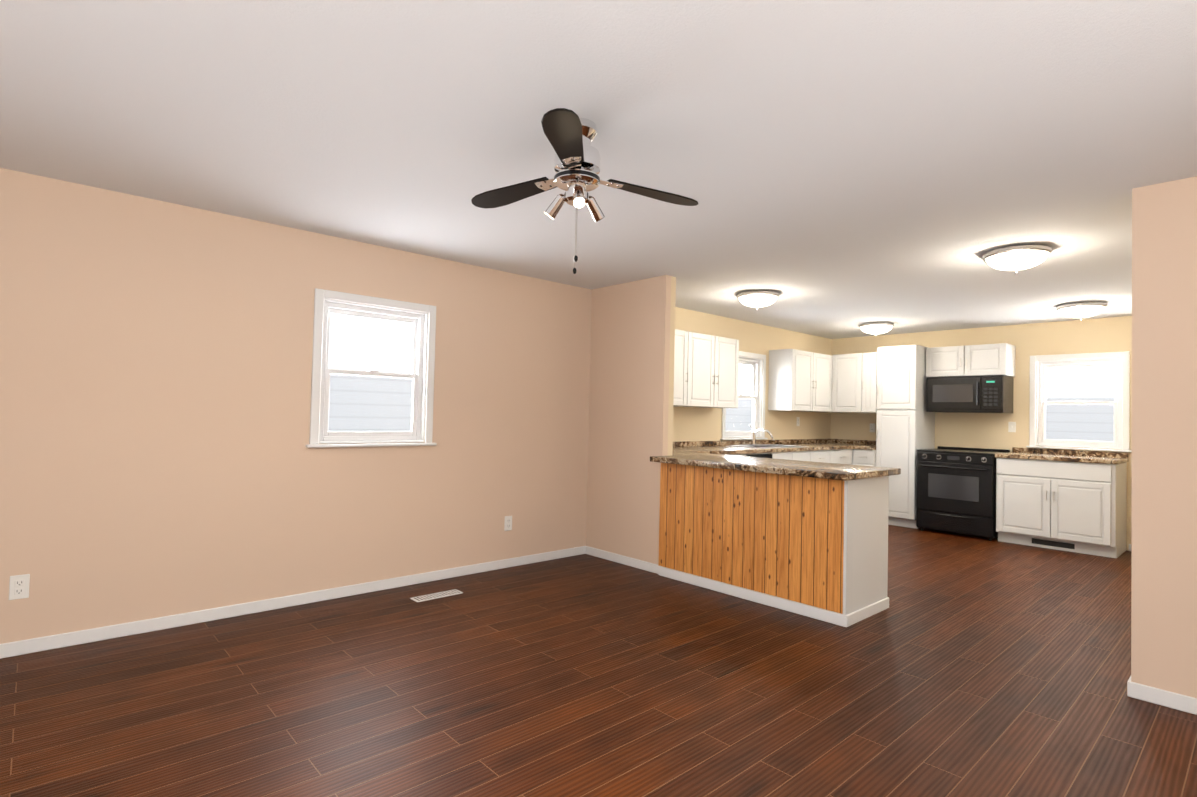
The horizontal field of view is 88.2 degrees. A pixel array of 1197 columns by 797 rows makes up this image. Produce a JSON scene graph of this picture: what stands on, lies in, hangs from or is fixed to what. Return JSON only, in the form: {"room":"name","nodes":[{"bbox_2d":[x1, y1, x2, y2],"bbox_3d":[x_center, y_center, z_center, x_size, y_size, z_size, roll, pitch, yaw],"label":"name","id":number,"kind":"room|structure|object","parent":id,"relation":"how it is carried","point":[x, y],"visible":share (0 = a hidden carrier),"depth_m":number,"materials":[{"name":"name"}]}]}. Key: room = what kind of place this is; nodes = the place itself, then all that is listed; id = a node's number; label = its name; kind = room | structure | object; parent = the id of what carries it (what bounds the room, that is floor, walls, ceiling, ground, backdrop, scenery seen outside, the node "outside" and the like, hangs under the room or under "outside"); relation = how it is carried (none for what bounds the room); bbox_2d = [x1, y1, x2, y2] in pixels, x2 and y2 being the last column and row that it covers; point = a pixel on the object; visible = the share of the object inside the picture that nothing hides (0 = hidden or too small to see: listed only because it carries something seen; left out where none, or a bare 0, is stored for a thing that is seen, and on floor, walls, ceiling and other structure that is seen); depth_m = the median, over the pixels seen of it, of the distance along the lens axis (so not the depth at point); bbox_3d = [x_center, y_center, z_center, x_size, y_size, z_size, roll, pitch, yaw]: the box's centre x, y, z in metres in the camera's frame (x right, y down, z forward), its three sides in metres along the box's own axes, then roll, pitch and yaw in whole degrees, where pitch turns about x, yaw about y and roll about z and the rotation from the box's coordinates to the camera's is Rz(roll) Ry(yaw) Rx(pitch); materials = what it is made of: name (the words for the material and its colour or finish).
{"room":"empty living room","nodes":[
{"label":"empty living room","id":0,"kind":"room"},
{"bbox_2d":[0,168,831,643],"bbox_3d":[-0.479,0.182,5.215,10.087,2.346,0.120,3,-2,-42],"label":"wall","id":1,"kind":"structure","parent":0,"point":[158,458],"depth_m":3.63,"materials":[{"name":"beige paint"}]},
{"bbox_2d":[9,574,29,599],"bbox_3d":[-2.808,0.914,2.994,0.072,0.116,0.008,3,-2,-42],"label":"outlet","id":2,"kind":"object","parent":1,"relation":"attached to","point":[19,586],"visible":1,"depth_m":2.99,"materials":[{"name":"white plastic"}]},
{"bbox_2d":[0,546,583,658],"bbox_3d":[-2.089,1.243,3.646,5.369,0.070,0.017,3,-2,-42],"label":"baseboard","id":3,"kind":"structure","parent":1,"relation":"attached to","point":[22,647],"depth_m":3.66,"materials":[{"name":"white wood"}]},
{"bbox_2d":[306,288,436,447],"bbox_3d":[-1.533,-0.181,4.224,0.884,1.009,0.162,3,-2,-42],"label":"living room window","id":4,"kind":"structure","parent":1,"relation":"in","point":[423,324],"depth_m":4.21,"materials":[{"name":"white"}]},
{"bbox_2d":[504,516,511,530],"bbox_3d":[-0.716,0.992,4.907,0.072,0.116,0.008,3,-2,-42],"label":"outlet","id":5,"kind":"object","parent":1,"relation":"attached to","point":[508,524],"visible":1,"depth_m":4.90,"materials":[{"name":"white plastic"}]},
{"bbox_2d":[673,329,692,406],"bbox_3d":[0.597,-0.295,5.904,0.534,0.726,0.315,3,-2,-42],"label":"upper cabinet","id":6,"kind":"object","parent":1,"relation":"attached to","point":[683,355],"depth_m":5.90,"materials":[{"name":"grey wood"}]},
{"bbox_2d":[693,332,738,407],"bbox_3d":[1.041,-0.274,6.309,0.897,0.726,0.315,3,-2,-42],"label":"upper cabinet","id":7,"kind":"object","parent":1,"relation":"attached to","point":[706,369],"depth_m":6.22,"materials":[{"name":"grey wood"}]},
{"bbox_2d":[720,351,767,439],"bbox_3d":[1.649,-0.032,7.134,0.884,1.009,0.162,3,-2,-42],"label":"sink window","id":8,"kind":"structure","parent":1,"relation":"in","point":[758,384],"depth_m":7.34,"materials":[{"name":"white"}]},
{"bbox_2d":[768,349,831,412],"bbox_3d":[2.513,-0.205,7.656,0.968,0.726,0.315,3,-2,-42],"label":"upper cabinet","id":9,"kind":"object","parent":1,"relation":"attached to","point":[800,380],"depth_m":7.40,"materials":[{"name":"grey wood"}]},
{"bbox_2d":[0,524,1196,796],"bbox_3d":[1.355,1.397,3.148,10.087,0.100,5.640,3,-2,-42],"label":"floor","id":10,"kind":"structure","parent":0,"point":[968,666],"depth_m":2.70,"materials":[{"name":"brown wood"}]},
{"bbox_2d":[410,589,462,601],"bbox_3d":[-1.074,1.311,4.108,0.335,0.005,0.105,3,-2,-42],"label":"floor vent","id":11,"kind":"object","parent":10,"relation":"in","point":[435,595],"visible":1,"depth_m":4.10,"materials":[{"name":"white metal"}]},
{"bbox_2d":[658,566,717,591],"bbox_3d":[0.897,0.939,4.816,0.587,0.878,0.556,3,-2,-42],"label":"baseboard","id":12,"kind":"structure","parent":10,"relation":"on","point":[681,576],"depth_m":4.56,"materials":[{"name":"grey wood"}]},
{"bbox_2d":[718,581,757,602],"bbox_3d":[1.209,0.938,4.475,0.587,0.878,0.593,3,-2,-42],"label":"baseboard","id":13,"kind":"structure","parent":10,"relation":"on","point":[729,589],"depth_m":4.24,"materials":[{"name":"grey wood"}]},
{"bbox_2d":[732,449,875,465],"bbox_3d":[1.877,1.010,6.690,4.322,0.878,0.876,3,-2,-42],"label":"base cabinet","id":14,"kind":"object","parent":10,"relation":"on","point":[857,457],"visible":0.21,"depth_m":7.23,"materials":[{"name":"grey"}]},
{"bbox_2d":[672,439,857,453],"bbox_3d":[1.816,0.522,6.782,4.322,0.094,0.660,3,-2,-42],"label":"countertop","id":15,"kind":"structure","parent":14,"relation":"on","point":[814,444],"depth_m":6.84,"materials":[{"name":"stone"}]},
{"bbox_2d":[750,424,773,444],"bbox_3d":[1.825,0.409,6.912,0.097,0.233,0.293,3,-2,-42],"label":"tap","id":16,"kind":"object","parent":15,"relation":"on","point":[753,438],"visible":1,"depth_m":6.98,"materials":[{"name":"silver metal"}]},
{"bbox_2d":[726,444,808,447],"bbox_3d":[1.885,0.616,6.858,0.854,0.180,0.519,3,-2,-42],"label":"sink basin","id":17,"kind":"object","parent":15,"relation":"in","point":[770,446],"visible":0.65,"depth_m":6.91,"materials":[{"name":"silver metal"}]},
{"bbox_2d":[858,440,875,449],"bbox_3d":[3.458,0.584,7.693,0.665,0.094,0.214,3,-2,-42],"label":"countertop","id":18,"kind":"structure","parent":14,"relation":"on","point":[862,444],"depth_m":7.83,"materials":[{"name":"stone"}]},
{"bbox_2d":[758,476,888,626],"bbox_3d":[1.518,0.936,4.118,0.613,0.878,0.577,3,-2,-42],"label":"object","id":19,"kind":"object","parent":10,"relation":"on","point":[865,561],"depth_m":3.87,"materials":[{"name":"grey"}]},
{"bbox_2d":[659,463,843,613],"bbox_3d":[0.984,0.891,4.270,0.024,0.808,1.478,3,-2,-42],"label":"wood panel","id":20,"kind":"object","parent":19,"relation":"attached to","point":[780,535],"visible":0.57,"depth_m":4.16,"materials":[{"name":"orange wood"}]},
{"bbox_2d":[650,451,900,480],"bbox_3d":[1.131,0.476,4.508,0.790,0.040,1.771,3,-2,-42],"label":"countertop","id":21,"kind":"structure","parent":19,"relation":"on","point":[714,454],"depth_m":4.19,"materials":[{"name":"stone"}]},
{"bbox_2d":[876,345,934,528],"bbox_3d":[3.701,0.449,7.458,0.632,2.125,0.452,3,-2,-42],"label":"pantry cabinet","id":22,"kind":"object","parent":10,"relation":"on","point":[905,425],"visible":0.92,"depth_m":7.24,"materials":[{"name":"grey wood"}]},
{"bbox_2d":[916,446,1009,540],"bbox_3d":[4.083,1.035,6.930,0.721,0.945,0.768,3,-2,-42],"label":"range","id":23,"kind":"object","parent":10,"relation":"on","point":[956,489],"visible":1,"depth_m":6.71,"materials":[{"name":"black metal"}]},
{"bbox_2d":[996,458,1126,557],"bbox_3d":[4.697,1.067,6.296,0.688,0.878,0.968,3,-2,-42],"label":"base cabinet","id":24,"kind":"object","parent":10,"relation":"on","point":[1078,507],"visible":1,"depth_m":6.05,"materials":[{"name":"grey wood"}]},
{"bbox_2d":[995,447,1128,464],"bbox_3d":[4.721,0.579,6.314,0.663,0.094,0.991,3,-2,-42],"label":"countertop","id":25,"kind":"structure","parent":24,"relation":"on","point":[1115,458],"depth_m":6.29,"materials":[{"name":"stone"}]},
{"bbox_2d":[0,0,1196,338],"bbox_3d":[1.413,-1.048,3.210,10.087,0.100,5.640,3,-2,-42],"label":"ceiling","id":26,"kind":"structure","parent":0,"point":[838,168],"depth_m":2.42,"materials":[{"name":"white paint"}]},
{"bbox_2d":[471,108,697,273],"bbox_3d":[-0.091,-0.767,2.475,0.948,0.570,0.935,3,-2,-42],"label":"ceiling fan","id":27,"kind":"object","parent":26,"relation":"hanging from","point":[571,135],"visible":1,"depth_m":2.35,"materials":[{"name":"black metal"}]},
{"bbox_2d":[737,290,778,308],"bbox_3d":[1.425,-0.869,5.524,0.370,0.140,0.370,3,-2,-42],"label":"dome ceiling light","id":28,"kind":"object","parent":26,"relation":"attached to","point":[757,298],"visible":1,"depth_m":5.41,"materials":[{"name":"white glass"}]},
{"bbox_2d":[859,322,893,335],"bbox_3d":[3.185,-0.787,7.080,0.370,0.140,0.370,3,-2,-42],"label":"dome ceiling light","id":29,"kind":"object","parent":26,"relation":"attached to","point":[875,328],"visible":1,"depth_m":6.96,"materials":[{"name":"white glass"}]},
{"bbox_2d":[983,244,1051,272],"bbox_3d":[2.687,-0.878,3.968,0.370,0.140,0.370,3,-2,-42],"label":"dome ceiling light","id":30,"kind":"object","parent":26,"relation":"attached to","point":[1015,258],"visible":1,"depth_m":3.87,"materials":[{"name":"white glass"}]},
{"bbox_2d":[1056,302,1106,319],"bbox_3d":[4.439,-0.793,5.679,0.370,0.140,0.370,3,-2,-42],"label":"dome ceiling light","id":31,"kind":"object","parent":26,"relation":"attached to","point":[1080,310],"visible":1,"depth_m":5.58,"materials":[{"name":"white glass"}]},
{"bbox_2d":[586,275,675,564],"bbox_3d":[0.254,0.199,5.208,0.120,2.346,0.880,3,-2,-42],"label":"wall","id":32,"kind":"structure","parent":0,"point":[631,389],"depth_m":5.11,"materials":[{"name":"beige paint"}]},
{"bbox_2d":[584,546,658,573],"bbox_3d":[0.193,1.334,5.118,0.012,0.070,0.863,3,-2,-42],"label":"baseboard","id":33,"kind":"structure","parent":32,"relation":"attached to","point":[651,567],"depth_m":5.10,"materials":[{"name":"white wood"}]},
{"bbox_2d":[830,316,1131,550],"bbox_3d":[4.661,0.348,6.975,0.120,2.346,4.220,3,-2,-42],"label":"wall","id":34,"kind":"structure","parent":0,"point":[990,430],"depth_m":6.96,"materials":[{"name":"beige paint"}]},
{"bbox_2d":[832,352,876,412],"bbox_3d":[3.371,-0.185,7.852,0.632,0.735,0.563,3,-2,-42],"label":"upper cabinet","id":35,"kind":"object","parent":34,"relation":"attached to","point":[854,382],"visible":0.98,"depth_m":7.65,"materials":[{"name":"grey wood"}]},
{"bbox_2d":[870,423,874,431],"bbox_3d":[3.576,0.383,8.063,0.008,0.116,0.072,3,-2,-42],"label":"outlet","id":36,"kind":"object","parent":34,"relation":"attached to","point":[872,427],"visible":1,"depth_m":8.06,"materials":[{"name":"white plastic"}]},
{"bbox_2d":[926,343,1015,376],"bbox_3d":[4.250,-0.422,7.084,0.388,0.348,0.818,3,-2,-42],"label":"upper cabinet","id":37,"kind":"object","parent":34,"relation":"attached to","point":[982,360],"visible":1,"depth_m":6.92,"materials":[{"name":"grey wood"}]},
{"bbox_2d":[926,375,1013,412],"bbox_3d":[4.223,-0.042,7.051,0.446,0.408,0.775,3,-2,-42],"label":"microwave","id":38,"kind":"object","parent":37,"relation":"attached to","point":[974,394],"visible":1,"depth_m":6.88,"materials":[{"name":"black"}]},
{"bbox_2d":[1008,422,1015,431],"bbox_3d":[4.630,0.319,6.912,0.012,0.116,0.072,3,-2,-42],"label":"light switch","id":39,"kind":"object","parent":34,"relation":"attached to","point":[1011,426],"visible":1,"depth_m":6.91,"materials":[{"name":"white plastic"}]},
{"bbox_2d":[1026,351,1131,451],"bbox_3d":[5.064,0.034,6.519,0.162,1.009,0.884,3,-2,-42],"label":"kitchen window","id":40,"kind":"structure","parent":34,"relation":"in","point":[1119,362],"depth_m":6.49,"materials":[{"name":"white"}]},
{"bbox_2d":[1131,176,1196,697],"bbox_3d":[3.094,0.192,2.256,0.120,2.346,1.731,3,-2,-42],"label":"wall","id":41,"kind":"structure","parent":0,"point":[1164,469],"depth_m":2.77,"materials":[{"name":"beige paint"}]},
{"bbox_2d":[1127,676,1196,714],"bbox_3d":[3.004,1.327,2.200,0.017,0.070,1.714,3,-2,-42],"label":"baseboard","id":42,"kind":"structure","parent":41,"relation":"attached to","point":[1173,700],"depth_m":2.74,"materials":[{"name":"white wood"}]},
{"label":"outside","id":43,"kind":"structure","parent":0,"visible":0},
{"bbox_2d":[1045,366,1113,441],"bbox_3d":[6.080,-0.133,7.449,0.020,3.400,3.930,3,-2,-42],"label":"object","id":44,"kind":"structure","parent":43,"point":[1053,392],"depth_m":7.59,"materials":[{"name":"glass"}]},
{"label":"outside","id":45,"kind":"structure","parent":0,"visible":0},
{"bbox_2d":[328,313,411,430],"bbox_3d":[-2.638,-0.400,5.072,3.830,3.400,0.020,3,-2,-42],"label":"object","id":46,"kind":"structure","parent":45,"point":[364,383],"depth_m":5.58,"materials":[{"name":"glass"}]},
{"bbox_2d":[725,364,751,430],"bbox_3d":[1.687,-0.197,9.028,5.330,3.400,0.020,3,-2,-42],"label":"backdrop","id":47,"kind":"structure","parent":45,"point":[744,419],"depth_m":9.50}
]}

